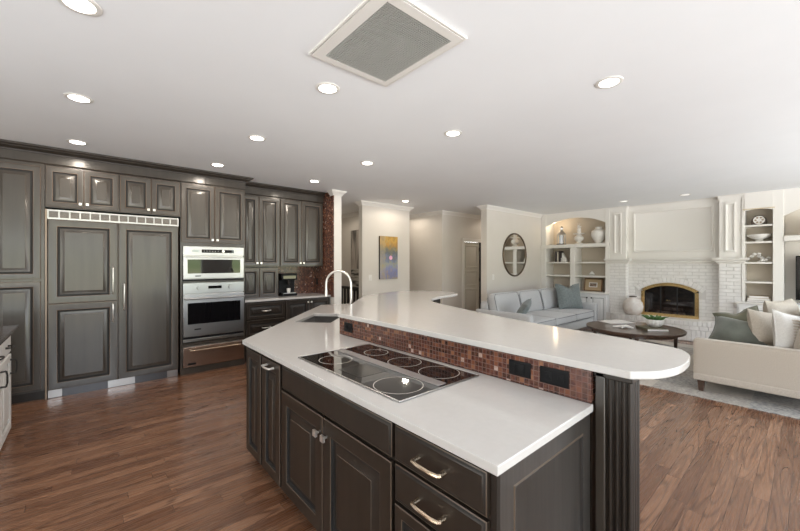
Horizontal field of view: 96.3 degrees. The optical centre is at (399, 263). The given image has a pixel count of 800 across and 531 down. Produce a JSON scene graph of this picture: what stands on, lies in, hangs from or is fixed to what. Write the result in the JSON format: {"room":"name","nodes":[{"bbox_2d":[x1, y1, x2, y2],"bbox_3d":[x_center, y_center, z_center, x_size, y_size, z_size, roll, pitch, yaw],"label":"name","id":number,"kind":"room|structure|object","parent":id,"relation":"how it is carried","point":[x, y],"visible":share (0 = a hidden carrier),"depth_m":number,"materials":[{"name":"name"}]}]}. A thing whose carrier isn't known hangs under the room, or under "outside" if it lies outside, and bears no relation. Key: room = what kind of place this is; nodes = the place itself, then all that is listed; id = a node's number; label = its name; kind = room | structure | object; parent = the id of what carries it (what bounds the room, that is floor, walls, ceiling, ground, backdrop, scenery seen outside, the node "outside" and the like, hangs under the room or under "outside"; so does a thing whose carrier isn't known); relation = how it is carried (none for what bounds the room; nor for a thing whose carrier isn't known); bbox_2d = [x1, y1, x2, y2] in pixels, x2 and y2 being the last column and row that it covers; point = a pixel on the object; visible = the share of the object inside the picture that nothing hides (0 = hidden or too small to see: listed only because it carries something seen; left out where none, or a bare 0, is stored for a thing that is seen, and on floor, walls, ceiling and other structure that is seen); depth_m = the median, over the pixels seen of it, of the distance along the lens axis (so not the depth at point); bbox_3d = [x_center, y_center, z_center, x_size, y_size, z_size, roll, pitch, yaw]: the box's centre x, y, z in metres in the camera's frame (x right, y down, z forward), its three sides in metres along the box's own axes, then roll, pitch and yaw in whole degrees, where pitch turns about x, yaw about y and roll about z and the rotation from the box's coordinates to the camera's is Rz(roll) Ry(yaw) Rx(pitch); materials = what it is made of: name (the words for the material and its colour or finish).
{"room":"kitchen","nodes":[
{"label":"kitchen","id":0,"kind":"room"},
{"bbox_2d":[45,164,313,293],"bbox_3d":[-3.983,0.110,4.718,6.200,2.740,0.134,0,0,-41],"label":"wall","id":1,"kind":"structure","parent":0,"point":[304,283],"depth_m":6.53,"materials":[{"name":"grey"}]},
{"bbox_2d":[45,165,118,213],"bbox_3d":[-3.803,-0.845,4.309,0.634,0.460,0.646,0,0,-41],"label":"upper cabinet","id":2,"kind":"object","parent":1,"relation":"attached to","point":[69,189],"visible":0.99,"depth_m":4.08,"materials":[{"name":"grey wood"}]},
{"bbox_2d":[118,174,179,217],"bbox_3d":[-3.324,-0.845,4.726,0.632,0.460,0.646,0,0,-41],"label":"upper cabinet","id":3,"kind":"object","parent":1,"relation":"attached to","point":[139,196],"visible":0.98,"depth_m":4.49,"materials":[{"name":"grey wood"}]},
{"bbox_2d":[245,194,279,266],"bbox_3d":[-2.320,-0.512,5.815,0.620,1.125,0.406,0,0,-41],"label":"upper cabinet","id":4,"kind":"object","parent":1,"relation":"attached to","point":[262,213],"visible":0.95,"depth_m":5.70,"materials":[{"name":"grey wood"}]},
{"bbox_2d":[280,198,322,266],"bbox_3d":[-1.786,-0.512,6.280,0.785,1.125,0.406,0,0,-41],"label":"upper cabinet","id":5,"kind":"object","parent":1,"relation":"attached to","point":[301,222],"visible":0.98,"depth_m":6.13,"materials":[{"name":"grey wood"}]},
{"bbox_2d":[314,192,340,303],"bbox_3d":[-1.362,0.110,6.535,0.160,2.740,0.840,0,0,-41],"label":"wall","id":6,"kind":"structure","parent":0,"point":[320,272],"depth_m":6.24,"materials":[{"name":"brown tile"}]},
{"bbox_2d":[327,189,346,196],"bbox_3d":[-1.161,-1.217,6.306,0.300,0.085,0.370,0,0,-41],"label":"trim","id":7,"kind":"structure","parent":6,"relation":"attached to","point":[331,192],"depth_m":6.18,"materials":[{"name":"white paint"}]},
{"bbox_2d":[341,216,358,303],"bbox_3d":[-0.904,0.110,8.733,0.120,2.740,2.250,0,0,-41],"label":"wall","id":8,"kind":"structure","parent":0,"point":[349,224],"depth_m":9.18,"materials":[{"name":"paint"}]},
{"bbox_2d":[341,211,358,218],"bbox_3d":[-0.975,-1.217,8.671,0.070,0.085,2.250,0,0,-41],"label":"trim","id":9,"kind":"structure","parent":8,"relation":"attached to","point":[347,215],"depth_m":8.98,"materials":[{"name":"white paint"}]},
{"bbox_2d":[351,230,358,290],"bbox_3d":[-0.886,-0.070,8.589,0.038,1.500,1.010,0,0,-41],"label":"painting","id":10,"kind":"object","parent":8,"relation":"attached to","point":[355,233],"visible":0.25,"depth_m":8.80,"materials":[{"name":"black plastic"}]},
{"bbox_2d":[354,200,413,210],"bbox_3d":[-0.313,-1.217,7.676,1.434,0.085,0.260,0,0,-41],"label":"trim","id":11,"kind":"structure","parent":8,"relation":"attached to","point":[360,202],"depth_m":7.51,"materials":[{"name":"white paint"}]},
{"bbox_2d":[359,205,409,297],"bbox_3d":[-0.313,0.110,7.676,1.294,2.740,0.120,0,0,-41],"label":"wall","id":12,"kind":"structure","parent":0,"point":[374,222],"depth_m":7.48,"materials":[{"name":"paint"}]},
{"bbox_2d":[379,236,397,278],"bbox_3d":[-0.246,-0.122,7.625,0.485,0.905,0.040,0,0,-41],"label":"abstract painting","id":13,"kind":"object","parent":12,"relation":"attached to","point":[388,246],"visible":1,"depth_m":7.60,"materials":[{"name":"multicoloured paint"}]},
{"bbox_2d":[0,0,799,215],"bbox_3d":[0.745,-1.310,4.166,12.800,0.100,11.500,0,0,-41],"label":"ceiling","id":14,"kind":"structure","parent":0,"point":[706,104],"depth_m":2.70,"materials":[{"name":"paint"}]},
{"bbox_2d":[66,139,87,144],"bbox_3d":[-3.347,-1.256,3.715,0.174,0.006,0.174,0,0,-41],"label":"recessed light","id":15,"kind":"object","parent":14,"relation":"in","point":[78,142],"visible":1,"depth_m":3.71,"materials":[{"name":"white paint"}]},
{"bbox_2d":[63,93,93,103],"bbox_3d":[-2.444,-1.256,2.725,0.174,0.006,0.174,0,0,-41],"label":"recessed light","id":16,"kind":"object","parent":14,"relation":"in","point":[76,97],"visible":1,"depth_m":2.72,"materials":[{"name":"white paint"}]},
{"bbox_2d":[68,95,88,101],"bbox_3d":[-2.444,-1.254,2.725,0.122,0.003,0.122,0,0,-41],"label":"diffuser","id":17,"kind":"object","parent":16,"relation":"attached to","point":[78,98],"depth_m":2.72,"materials":[{"name":"white plastic"}]},
{"bbox_2d":[57,0,102,16],"bbox_3d":[-1.554,-1.256,1.736,0.174,0.006,0.174,0,0,-41],"label":"recessed light","id":18,"kind":"object","parent":14,"relation":"in","point":[91,8],"visible":1,"depth_m":1.75,"materials":[{"name":"white paint"}]},
{"bbox_2d":[63,0,95,13],"bbox_3d":[-1.554,-1.254,1.736,0.122,0.003,0.122,0,0,-41],"label":"diffuser","id":19,"kind":"object","parent":18,"relation":"attached to","point":[79,6],"depth_m":1.75,"materials":[{"name":"white plastic"}]},
{"bbox_2d":[248,135,265,140],"bbox_3d":[-1.435,-1.256,3.592,0.174,0.006,0.174,0,0,-41],"label":"recessed light","id":20,"kind":"object","parent":14,"relation":"in","point":[252,137],"visible":1,"depth_m":3.59,"materials":[{"name":"white paint"}]},
{"bbox_2d":[250,136,262,140],"bbox_3d":[-1.435,-1.254,3.592,0.122,0.003,0.122,0,0,-41],"label":"diffuser","id":21,"kind":"object","parent":20,"relation":"attached to","point":[256,138],"depth_m":3.59,"materials":[{"name":"white"}]},
{"bbox_2d":[315,82,339,93],"bbox_3d":[-0.519,-1.256,2.573,0.174,0.006,0.174,0,0,-41],"label":"recessed light","id":22,"kind":"object","parent":14,"relation":"in","point":[323,87],"visible":1,"depth_m":2.56,"materials":[{"name":"white paint"}]},
{"bbox_2d":[319,85,335,92],"bbox_3d":[-0.519,-1.254,2.573,0.122,0.003,0.122,0,0,-41],"label":"diffuser","id":23,"kind":"object","parent":22,"relation":"attached to","point":[322,88],"depth_m":2.57,"materials":[{"name":"white plastic"}]},
{"bbox_2d":[308,0,466,86],"bbox_3d":[-0.087,-1.252,2.063,0.598,0.016,0.720,0,0,-41],"label":"ceiling vent","id":24,"kind":"object","parent":14,"relation":"in","point":[381,42],"visible":1,"depth_m":2.00,"materials":[{"name":"grey metal"}]},
{"bbox_2d":[444,130,461,136],"bbox_3d":[0.512,-1.256,3.459,0.174,0.006,0.174,0,0,-41],"label":"recessed light","id":25,"kind":"object","parent":14,"relation":"in","point":[451,133],"visible":1,"depth_m":3.45,"materials":[{"name":"white paint"}]},
{"bbox_2d":[595,76,623,88],"bbox_3d":[1.452,-1.256,2.488,0.174,0.006,0.174,0,0,-41],"label":"recessed light","id":26,"kind":"object","parent":14,"relation":"in","point":[608,82],"visible":1,"depth_m":2.48,"materials":[{"name":"white paint"}]},
{"bbox_2d":[599,78,618,86],"bbox_3d":[1.452,-1.254,2.488,0.122,0.003,0.122,0,0,-41],"label":"diffuser","id":27,"kind":"object","parent":26,"relation":"attached to","point":[608,82],"depth_m":2.48,"materials":[{"name":"white plastic"}]},
{"bbox_2d":[0,327,799,530],"bbox_3d":[0.745,1.530,4.166,12.800,0.100,11.500,0,0,-41],"label":"floor","id":28,"kind":"structure","parent":0,"point":[170,453],"depth_m":2.65,"materials":[{"name":"brown wood"}]},
{"bbox_2d":[0,336,17,449],"bbox_3d":[-3.009,1.038,2.258,0.634,0.885,1.960,0,0,-41],"label":"base cabinet","id":29,"kind":"object","parent":28,"relation":"on","point":[5,347],"visible":0.96,"depth_m":2.95,"materials":[{"name":"white paint"}]},
{"bbox_2d":[0,325,18,344],"bbox_3d":[-3.059,0.578,2.294,0.645,0.030,2.080,0,0,-41],"label":"countertop","id":30,"kind":"structure","parent":29,"relation":"on","point":[6,332],"depth_m":2.96,"materials":[{"name":"grey stone"}]},
{"bbox_2d":[0,158,47,403],"bbox_3d":[-4.234,0.200,3.977,0.448,2.560,0.660,0,0,-41],"label":"pantry cabinet","id":31,"kind":"object","parent":28,"relation":"on","point":[22,184],"visible":0.95,"depth_m":3.78,"materials":[{"name":"grey wood"}]},
{"bbox_2d":[45,209,178,399],"bbox_3d":[-3.563,0.443,4.503,1.250,2.075,0.689,0,0,-41],"label":"refrigerator","id":32,"kind":"object","parent":28,"relation":"on","point":[113,278],"visible":1,"depth_m":4.24,"materials":[{"name":"grey wood"}]},
{"bbox_2d":[178,182,244,375],"bbox_3d":[-2.770,0.200,5.204,0.823,2.560,0.716,0,0,-41],"label":"tall cabinet","id":33,"kind":"object","parent":28,"relation":"on","point":[210,216],"depth_m":4.95,"materials":[{"name":"grey wood"}]},
{"bbox_2d":[0,139,325,202],"bbox_3d":[-2.759,-1.169,4.979,3.988,0.178,0.388,0,0,-41],"label":"trim","id":34,"kind":"structure","parent":33,"relation":"attached to","point":[11,150],"depth_m":4.42,"materials":[{"name":"grey wood"}]},
{"bbox_2d":[182,281,243,342],"bbox_3d":[-2.752,0.658,5.184,0.772,0.793,0.669,0,0,-41],"label":"wall oven","id":35,"kind":"object","parent":33,"relation":"in","point":[210,310],"visible":1,"depth_m":4.95,"materials":[{"name":"silver metal"}]},
{"bbox_2d":[182,246,243,280],"bbox_3d":[-2.765,0.002,5.199,0.772,0.467,0.630,0,0,-41],"label":"speed oven","id":36,"kind":"object","parent":33,"relation":"in","point":[199,263],"visible":1,"depth_m":4.96,"materials":[{"name":"silver metal"}]},
{"bbox_2d":[246,347,263,464],"bbox_3d":[-0.790,1.039,2.735,0.655,0.882,0.310,0,0,-41],"label":"base cabinet","id":37,"kind":"object","parent":28,"relation":"on","point":[253,358],"visible":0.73,"depth_m":2.51,"materials":[{"name":"black wood"}]},
{"bbox_2d":[245,300,284,361],"bbox_3d":[-2.239,1.030,5.715,0.610,0.900,0.644,0,0,-41],"label":"base cabinet","id":38,"kind":"object","parent":28,"relation":"on","point":[261,316],"visible":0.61,"depth_m":5.47,"materials":[{"name":"black wood"}]},
{"bbox_2d":[261,355,283,486],"bbox_3d":[-0.597,1.039,2.480,0.699,0.882,0.323,0,0,-41],"label":"base cabinet","id":39,"kind":"object","parent":28,"relation":"on","point":[272,388],"visible":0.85,"depth_m":2.26,"materials":[{"name":"black wood"}]},
{"bbox_2d":[285,297,329,320],"bbox_3d":[-1.707,1.030,6.190,0.805,0.900,0.626,0,0,-41],"label":"base cabinet","id":40,"kind":"object","parent":28,"relation":"on","point":[293,307],"visible":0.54,"depth_m":5.89,"materials":[{"name":"black wood"}]},
{"bbox_2d":[245,293,330,302],"bbox_3d":[-1.949,0.562,5.990,1.437,0.032,0.610,0,0,-41],"label":"countertop","id":41,"kind":"structure","parent":40,"relation":"on","point":[302,295],"depth_m":5.79,"materials":[{"name":"white stone"}]},
{"bbox_2d":[245,267,277,298],"bbox_3d":[-2.331,0.305,5.809,0.595,0.480,0.360,0,0,-41],"label":"upper cabinet","id":42,"kind":"object","parent":41,"relation":"on","point":[260,282],"visible":0.86,"depth_m":5.68,"materials":[{"name":"grey wood"}]},
{"bbox_2d":[278,273,296,295],"bbox_3d":[-1.925,0.357,6.101,0.280,0.374,0.215,0,0,-41],"label":"coffee machine","id":43,"kind":"object","parent":41,"relation":"on","point":[285,280],"visible":0.87,"depth_m":6.04,"materials":[{"name":"black plastic"}]},
{"bbox_2d":[281,365,396,530],"bbox_3d":[-0.137,1.039,1.967,0.681,0.882,1.051,0,0,-41],"label":"base cabinet","id":44,"kind":"object","parent":28,"relation":"on","point":[338,461],"visible":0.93,"depth_m":1.71,"materials":[{"name":"black wood"}]},
{"bbox_2d":[341,286,358,303],"bbox_3d":[-1.290,0.953,7.944,0.060,0.915,1.530,0,0,-41],"label":"stair railing","id":45,"kind":"object","parent":28,"relation":"on","point":[342,287],"visible":0.07,"depth_m":7.74,"materials":[{"name":"black metal"}]},
{"bbox_2d":[340,318,594,530],"bbox_3d":[0.001,0.953,3.192,1.074,1.054,3.720,0,0,-11],"label":"tile backsplash","id":46,"kind":"structure","parent":28,"relation":"on","point":[485,361],"depth_m":1.82,"materials":[{"name":"brown tile"}]},
{"bbox_2d":[344,322,352,332],"bbox_3d":[-0.405,0.499,2.788,0.010,0.072,0.115,0,0,-41],"label":"bar outlet","id":47,"kind":"object","parent":46,"relation":"attached to","point":[348,327],"visible":1,"depth_m":2.78,"materials":[{"name":"black plastic"}]},
{"bbox_2d":[338,290,689,378],"bbox_3d":[0.234,0.410,3.229,1.564,0.030,4.016,0,0,-10],"label":"countertop","id":48,"kind":"structure","parent":46,"relation":"on","point":[413,311],"depth_m":1.94,"materials":[{"name":"white stone"}]},
{"bbox_2d":[509,359,530,378],"bbox_3d":[0.560,0.495,1.682,0.010,0.070,0.112,0,0,-41],"label":"bar outlet","id":49,"kind":"object","parent":46,"relation":"attached to","point":[518,368],"visible":1,"depth_m":1.68,"materials":[{"name":"black plastic"}]},
{"bbox_2d":[540,365,568,388],"bbox_3d":[0.669,0.494,1.558,0.010,0.072,0.128,0,0,-41],"label":"bar outlet","id":50,"kind":"object","parent":46,"relation":"attached to","point":[548,375],"visible":1,"depth_m":1.55,"materials":[{"name":"black plastic"}]},
{"bbox_2d":[544,371,562,382],"bbox_3d":[0.667,0.494,1.556,0.003,0.034,0.085,0,0,-41],"label":"socket","id":51,"kind":"object","parent":50,"relation":"attached to","point":[549,376],"depth_m":1.56,"materials":[{"name":"black plastic"}]},
{"bbox_2d":[395,414,589,530],"bbox_3d":[0.357,1.039,1.393,0.705,0.882,0.461,0,0,-41],"label":"base cabinet","id":52,"kind":"object","parent":28,"relation":"on","point":[436,489],"visible":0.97,"depth_m":1.21,"materials":[{"name":"black wood"}]},
{"bbox_2d":[541,208,609,320],"bbox_3d":[4.355,0.111,8.823,0.516,2.739,1.622,0,0,-41],"label":"bookcase","id":53,"kind":"object","parent":28,"relation":"on","point":[584,258],"visible":0.67,"depth_m":8.84,"materials":[{"name":"beige paint"}]},
{"bbox_2d":[557,226,565,244],"bbox_3d":[4.092,-0.706,9.076,0.222,0.470,0.222,0,0,-19],"label":"lantern","id":54,"kind":"object","parent":53,"relation":"on","point":[561,233],"visible":0.98,"depth_m":9.04,"materials":[{"name":"white metal"}]},
{"bbox_2d":[574,224,584,243],"bbox_3d":[4.374,-0.726,8.752,0.260,0.509,0.260,0,0,-41],"label":"candle holder","id":55,"kind":"object","parent":53,"relation":"on","point":[578,238],"visible":0.98,"depth_m":8.70,"materials":[{"name":"white ceramic"}]},
{"bbox_2d":[584,278,602,291],"bbox_3d":[4.629,0.509,8.576,0.074,0.308,0.410,0,0,-41],"label":"framed picture","id":56,"kind":"object","parent":53,"relation":"on","point":[590,284],"visible":1,"depth_m":8.57,"materials":[{"name":"brown"}]},
{"bbox_2d":[591,227,604,242],"bbox_3d":[4.670,-0.666,8.413,0.330,0.390,0.330,0,0,-41],"label":"ginger jar","id":57,"kind":"object","parent":53,"relation":"on","point":[598,234],"visible":0.85,"depth_m":8.32,"materials":[{"name":"white ceramic"}]},
{"bbox_2d":[594,372,639,530],"bbox_3d":[0.873,0.953,1.435,0.125,1.054,0.143,0,0,-41],"label":"post","id":58,"kind":"object","parent":28,"relation":"on","point":[617,399],"visible":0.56,"depth_m":1.40,"materials":[{"name":"black wood"}]},
{"bbox_2d":[603,193,750,340],"bbox_3d":[5.501,0.110,7.321,0.744,2.740,2.366,0,0,-41],"label":"fireplace","id":59,"kind":"object","parent":28,"relation":"on","point":[686,254],"visible":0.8,"depth_m":7.26,"materials":[{"name":"white brick"}]},
{"bbox_2d":[622,296,643,314],"bbox_3d":[4.988,0.895,7.669,0.384,0.402,0.384,0,0,-41],"label":"vase","id":60,"kind":"object","parent":59,"relation":"on","point":[632,305],"visible":1,"depth_m":7.55,"materials":[{"name":"white ceramic"}]},
{"bbox_2d":[603,258,750,263],"bbox_3d":[5.551,-0.050,7.365,0.450,0.110,2.366,0,0,-41],"label":"mantel shelf","id":61,"kind":"object","parent":59,"relation":"attached to","point":[612,260],"depth_m":7.24,"materials":[{"name":"white paint"}]},
{"bbox_2d":[578,330,799,418],"bbox_3d":[4.021,1.475,5.499,3.110,0.010,4.200,0,0,-41],"label":"area rug","id":62,"kind":"object","parent":28,"relation":"on","point":[684,382],"visible":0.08,"depth_m":4.05,"materials":[{"name":"beige carpet"}]},
{"bbox_2d":[476,287,596,330],"bbox_3d":[2.872,1.010,7.296,2.870,0.918,1.120,0,0,-41],"label":"sofa","id":63,"kind":"object","parent":62,"relation":"on","point":[543,309],"visible":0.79,"depth_m":7.07,"materials":[{"name":"fabric"}]},
{"bbox_2d":[487,291,519,312],"bbox_3d":[2.031,0.795,6.941,0.852,0.488,0.305,0,0,-41],"label":"cushion","id":64,"kind":"object","parent":63,"relation":"on","point":[509,301],"depth_m":6.76,"materials":[{"name":"grey fabric"}]},
{"bbox_2d":[516,299,531,313],"bbox_3d":[2.197,0.826,6.374,0.253,0.406,0.480,0,0,30],"label":"throw pillow","id":65,"kind":"object","parent":63,"relation":"on","point":[524,308],"visible":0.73,"depth_m":6.22,"materials":[{"name":"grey fabric"}]},
{"bbox_2d":[515,289,542,312],"bbox_3d":[2.684,0.795,7.511,0.852,0.488,0.305,0,0,-41],"label":"cushion","id":66,"kind":"object","parent":63,"relation":"on","point":[535,295],"depth_m":7.42,"materials":[{"name":"grey fabric"}]},
{"bbox_2d":[533,316,555,325],"bbox_3d":[2.284,1.085,6.651,0.859,0.204,0.880,0,0,-41],"label":"seat cushion","id":67,"kind":"object","parent":63,"relation":"on","point":[551,321],"depth_m":6.45,"materials":[{"name":"grey fabric"}]},
{"bbox_2d":[537,287,556,309],"bbox_3d":[3.337,0.795,8.080,0.852,0.488,0.305,0,0,-41],"label":"cushion","id":68,"kind":"object","parent":63,"relation":"on","point":[548,296],"depth_m":7.87,"materials":[{"name":"grey fabric"}]},
{"bbox_2d":[527,310,575,325],"bbox_3d":[2.937,1.085,7.220,0.859,0.204,0.880,0,0,-41],"label":"seat cushion","id":69,"kind":"object","parent":63,"relation":"on","point":[562,318],"depth_m":6.99,"materials":[{"name":"grey fabric"}]},
{"bbox_2d":[555,283,582,308],"bbox_3d":[3.712,0.719,7.854,0.610,0.554,0.250,0,0,-13],"label":"throw pillow","id":70,"kind":"object","parent":63,"relation":"on","point":[570,297],"visible":1,"depth_m":7.77,"materials":[{"name":"blue fabric"}]},
{"bbox_2d":[544,307,593,319],"bbox_3d":[3.591,1.085,7.790,0.859,0.204,0.880,0,0,-41],"label":"seat cushion","id":71,"kind":"object","parent":63,"relation":"on","point":[587,313],"depth_m":7.58,"materials":[{"name":"grey fabric"}]},
{"bbox_2d":[586,321,686,348],"bbox_3d":[3.764,1.247,5.771,1.350,0.444,1.350,0,0,-41],"label":"coffee table","id":72,"kind":"object","parent":62,"relation":"on","point":[633,333],"visible":0.6,"depth_m":5.48,"materials":[{"name":"brown wood"}]},
{"bbox_2d":[600,320,634,323],"bbox_3d":[3.785,1.014,6.248,0.480,0.018,0.300,0,0,-9],"label":"magazine","id":73,"kind":"object","parent":72,"relation":"on","point":[605,321],"visible":1,"depth_m":6.21,"materials":[{"name":"white paper"}]},
{"bbox_2d":[630,339,669,346],"bbox_3d":[3.764,1.331,5.771,1.070,0.027,1.070,0,0,-41],"label":"shelf","id":74,"kind":"object","parent":72,"relation":"attached to","point":[630,339],"depth_m":5.97,"materials":[{"name":"brown wood"}]},
{"bbox_2d":[636,325,668,331],"bbox_3d":[3.909,1.007,5.559,0.300,0.034,0.340,0,0,7],"label":"book","id":75,"kind":"object","parent":72,"relation":"on","point":[643,327],"visible":0.95,"depth_m":5.45,"materials":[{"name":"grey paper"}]},
{"bbox_2d":[642,314,667,326],"bbox_3d":[3.985,0.901,5.607,0.324,0.176,0.341,0,0,-41],"label":"bowl","id":76,"kind":"object","parent":75,"relation":"on","point":[653,321],"visible":1,"depth_m":5.52,"materials":[{"name":"white ceramic"}]},
{"bbox_2d":[693,327,799,398],"bbox_3d":[4.686,1.014,4.456,2.328,0.910,1.241,0,0,-41],"label":"sofa","id":77,"kind":"object","parent":62,"relation":"on","point":[762,368],"visible":0.72,"depth_m":3.80,"materials":[{"name":"fabric"}]},
{"bbox_2d":[712,305,758,321],"bbox_3d":[4.590,0.804,4.821,0.572,0.494,0.197,0,0,27],"label":"throw pillow","id":78,"kind":"object","parent":77,"relation":"on","point":[742,315],"visible":0.27,"depth_m":4.82,"materials":[{"name":"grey fabric"}]},
{"bbox_2d":[709,316,766,344],"bbox_3d":[4.158,0.854,4.382,0.569,0.355,0.329,0,0,44],"label":"throw pillow","id":79,"kind":"object","parent":77,"relation":"on","point":[725,328],"visible":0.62,"depth_m":4.36,"materials":[{"name":"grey fabric"}]},
{"bbox_2d":[747,308,773,345],"bbox_3d":[4.388,0.781,4.265,0.515,0.483,0.244,0,0,-3],"label":"throw pillow","id":80,"kind":"object","parent":77,"relation":"on","point":[760,323],"visible":0.49,"depth_m":4.20,"materials":[{"name":"fabric"}]},
{"bbox_2d":[763,299,799,315],"bbox_3d":[5.165,0.744,4.827,0.661,0.512,0.252,0,0,-20],"label":"throw pillow","id":81,"kind":"object","parent":77,"relation":"on","point":[789,306],"visible":0.38,"depth_m":4.75,"materials":[{"name":"fabric"}]},
{"bbox_2d":[772,309,799,348],"bbox_3d":[4.301,0.774,3.892,0.530,0.534,0.256,0,0,4],"label":"throw pillow","id":82,"kind":"object","parent":77,"relation":"on","point":[785,326],"visible":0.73,"depth_m":3.86,"materials":[{"name":"white fabric"}]},
{"bbox_2d":[793,327,799,348],"bbox_3d":[4.518,0.790,3.888,0.980,0.462,0.334,0,0,-41],"label":"cushion","id":83,"kind":"object","parent":77,"relation":"on","point":[797,341],"depth_m":3.72,"materials":[{"name":"beige fabric"}]},
{"bbox_2d":[734,189,783,313],"bbox_3d":[6.395,0.111,6.375,0.460,2.739,0.600,0,0,-41],"label":"bookcase","id":84,"kind":"object","parent":28,"relation":"on","point":[758,278],"visible":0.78,"depth_m":6.40,"materials":[{"name":"beige paint"}]},
{"bbox_2d":[751,215,766,224],"bbox_3d":[6.399,-0.772,6.378,0.071,0.170,0.200,0,0,-41],"label":"decorative plate","id":85,"kind":"object","parent":84,"relation":"on","point":[759,219],"visible":0.93,"depth_m":6.36,"materials":[{"name":"white ceramic"}]},
{"bbox_2d":[747,234,771,240],"bbox_3d":[6.410,-0.455,6.388,0.330,0.125,0.330,0,0,-41],"label":"footed bowl","id":86,"kind":"object","parent":84,"relation":"on","point":[757,237],"visible":0.95,"depth_m":6.32,"materials":[{"name":"white ceramic"}]},
{"bbox_2d":[750,252,770,261],"bbox_3d":[6.409,-0.112,6.374,0.171,0.170,0.275,0,0,-41],"label":"ornament","id":87,"kind":"object","parent":84,"relation":"on","point":[762,259],"visible":1,"depth_m":6.36,"materials":[{"name":"white ceramic"}]},
{"bbox_2d":[783,188,799,310],"bbox_3d":[7.291,0.111,5.485,0.480,2.739,1.920,0,0,-41],"label":"media cabinet","id":88,"kind":"object","parent":28,"relation":"on","point":[791,197],"visible":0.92,"depth_m":6.25,"materials":[{"name":"paint"}]},
{"bbox_2d":[784,235,799,241],"bbox_3d":[7.237,-0.425,5.516,0.440,0.090,1.798,0,0,-41],"label":"shelf","id":89,"kind":"object","parent":88,"relation":"attached to","point":[787,238],"depth_m":5.99,"materials":[{"name":"white paint"}]},
{"bbox_2d":[796,256,799,299],"bbox_3d":[7.181,0.275,5.611,0.240,0.810,1.315,0,0,-41],"label":"television","id":90,"kind":"object","parent":88,"relation":"on","point":[797,257],"visible":1,"depth_m":6.07,"materials":[{"name":"black plastic"}]},
{"bbox_2d":[410,214,480,307],"bbox_3d":[1.280,0.110,10.452,2.930,2.740,2.530,0,0,-41],"label":"wall","id":91,"kind":"structure","parent":0,"point":[435,240],"depth_m":8.88,"materials":[{"name":"paint"}]},
{"bbox_2d":[410,210,480,218],"bbox_3d":[1.309,-1.217,10.365,3.000,0.085,2.500,0,0,-41],"label":"trim","id":92,"kind":"structure","parent":91,"relation":"attached to","point":[444,212],"depth_m":8.91,"materials":[{"name":"white paint"}]},
{"bbox_2d":[462,238,480,308],"bbox_3d":[1.907,0.417,9.307,0.910,2.125,0.020,0,0,-41],"label":"trim","id":93,"kind":"structure","parent":91,"relation":"attached to","point":[464,240],"depth_m":9.03,"materials":[{"name":"white paint"}]},
{"bbox_2d":[465,242,480,310],"bbox_3d":[1.869,0.460,9.324,0.695,2.020,0.075,0,0,-41],"label":"door","id":94,"kind":"structure","parent":91,"relation":"in","point":[472,279],"depth_m":9.33,"materials":[{"name":"beige paint"}]},
{"bbox_2d":[479,243,480,307],"bbox_3d":[2.123,0.460,9.572,0.055,2.040,0.085,0,0,-41],"label":"trim","id":95,"kind":"structure","parent":91,"relation":"attached to","point":[479,243],"depth_m":9.54,"materials":[{"name":"white"}]},
{"bbox_2d":[481,209,540,301],"bbox_3d":[2.880,0.110,8.716,2.800,2.740,0.150,0,0,-41],"label":"wall","id":96,"kind":"structure","parent":0,"point":[496,226],"depth_m":8.19,"materials":[{"name":"paint"}]},
{"bbox_2d":[477,204,542,217],"bbox_3d":[2.853,-1.217,8.693,2.870,0.085,0.290,0,0,-41],"label":"trim","id":97,"kind":"structure","parent":96,"relation":"attached to","point":[482,207],"depth_m":8.25,"materials":[{"name":"white paint"}]},
{"bbox_2d":[502,233,526,276],"bbox_3d":[2.722,-0.205,8.456,1.030,1.030,0.030,0,0,-41],"label":"round mirror","id":98,"kind":"object","parent":96,"relation":"attached to","point":[514,253],"visible":1,"depth_m":8.44,"materials":[{"name":"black mirror"}]},
{"bbox_2d":[784,216,784,299],"bbox_3d":[6.138,0.110,7.279,0.120,2.740,8.900,0,0,-41],"label":"wall","id":99,"kind":"structure","parent":0,"point":[784,216],"depth_m":6.37,"materials":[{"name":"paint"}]},
{"bbox_3d":[-0.847,1.039,3.829,1.963,0.882,1.844,0,0,-41],"label":"cabinet","id":100,"kind":"object","parent":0,"visible":0},
{"bbox_2d":[242,303,592,475],"bbox_3d":[-0.519,0.581,2.936,1.411,0.030,4.181,0,0,-20],"label":"countertop","id":101,"kind":"structure","parent":100,"relation":"on","point":[491,423],"depth_m":1.43,"materials":[{"name":"white stone"}]},
{"bbox_2d":[302,316,339,322],"bbox_3d":[-0.816,0.697,3.736,0.374,0.201,0.624,0,0,5],"label":"sink","id":102,"kind":"object","parent":101,"relation":"in","point":[316,319],"visible":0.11,"depth_m":4.03,"materials":[{"name":"grey metal"}]},
{"bbox_2d":[325,270,351,304],"bbox_3d":[-0.648,0.318,3.973,0.399,0.495,0.060,0,0,16],"label":"faucet","id":103,"kind":"object","parent":101,"relation":"on","point":[335,271],"visible":0.64,"depth_m":3.96,"materials":[{"name":"silver metal"}]},
{"bbox_2d":[298,344,478,402],"bbox_3d":[-0.107,0.562,1.971,0.533,0.008,0.927,0,0,-41],"label":"cooktop","id":104,"kind":"object","parent":101,"relation":"in","point":[399,377],"visible":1,"depth_m":1.87,"materials":[{"name":"black glass"}]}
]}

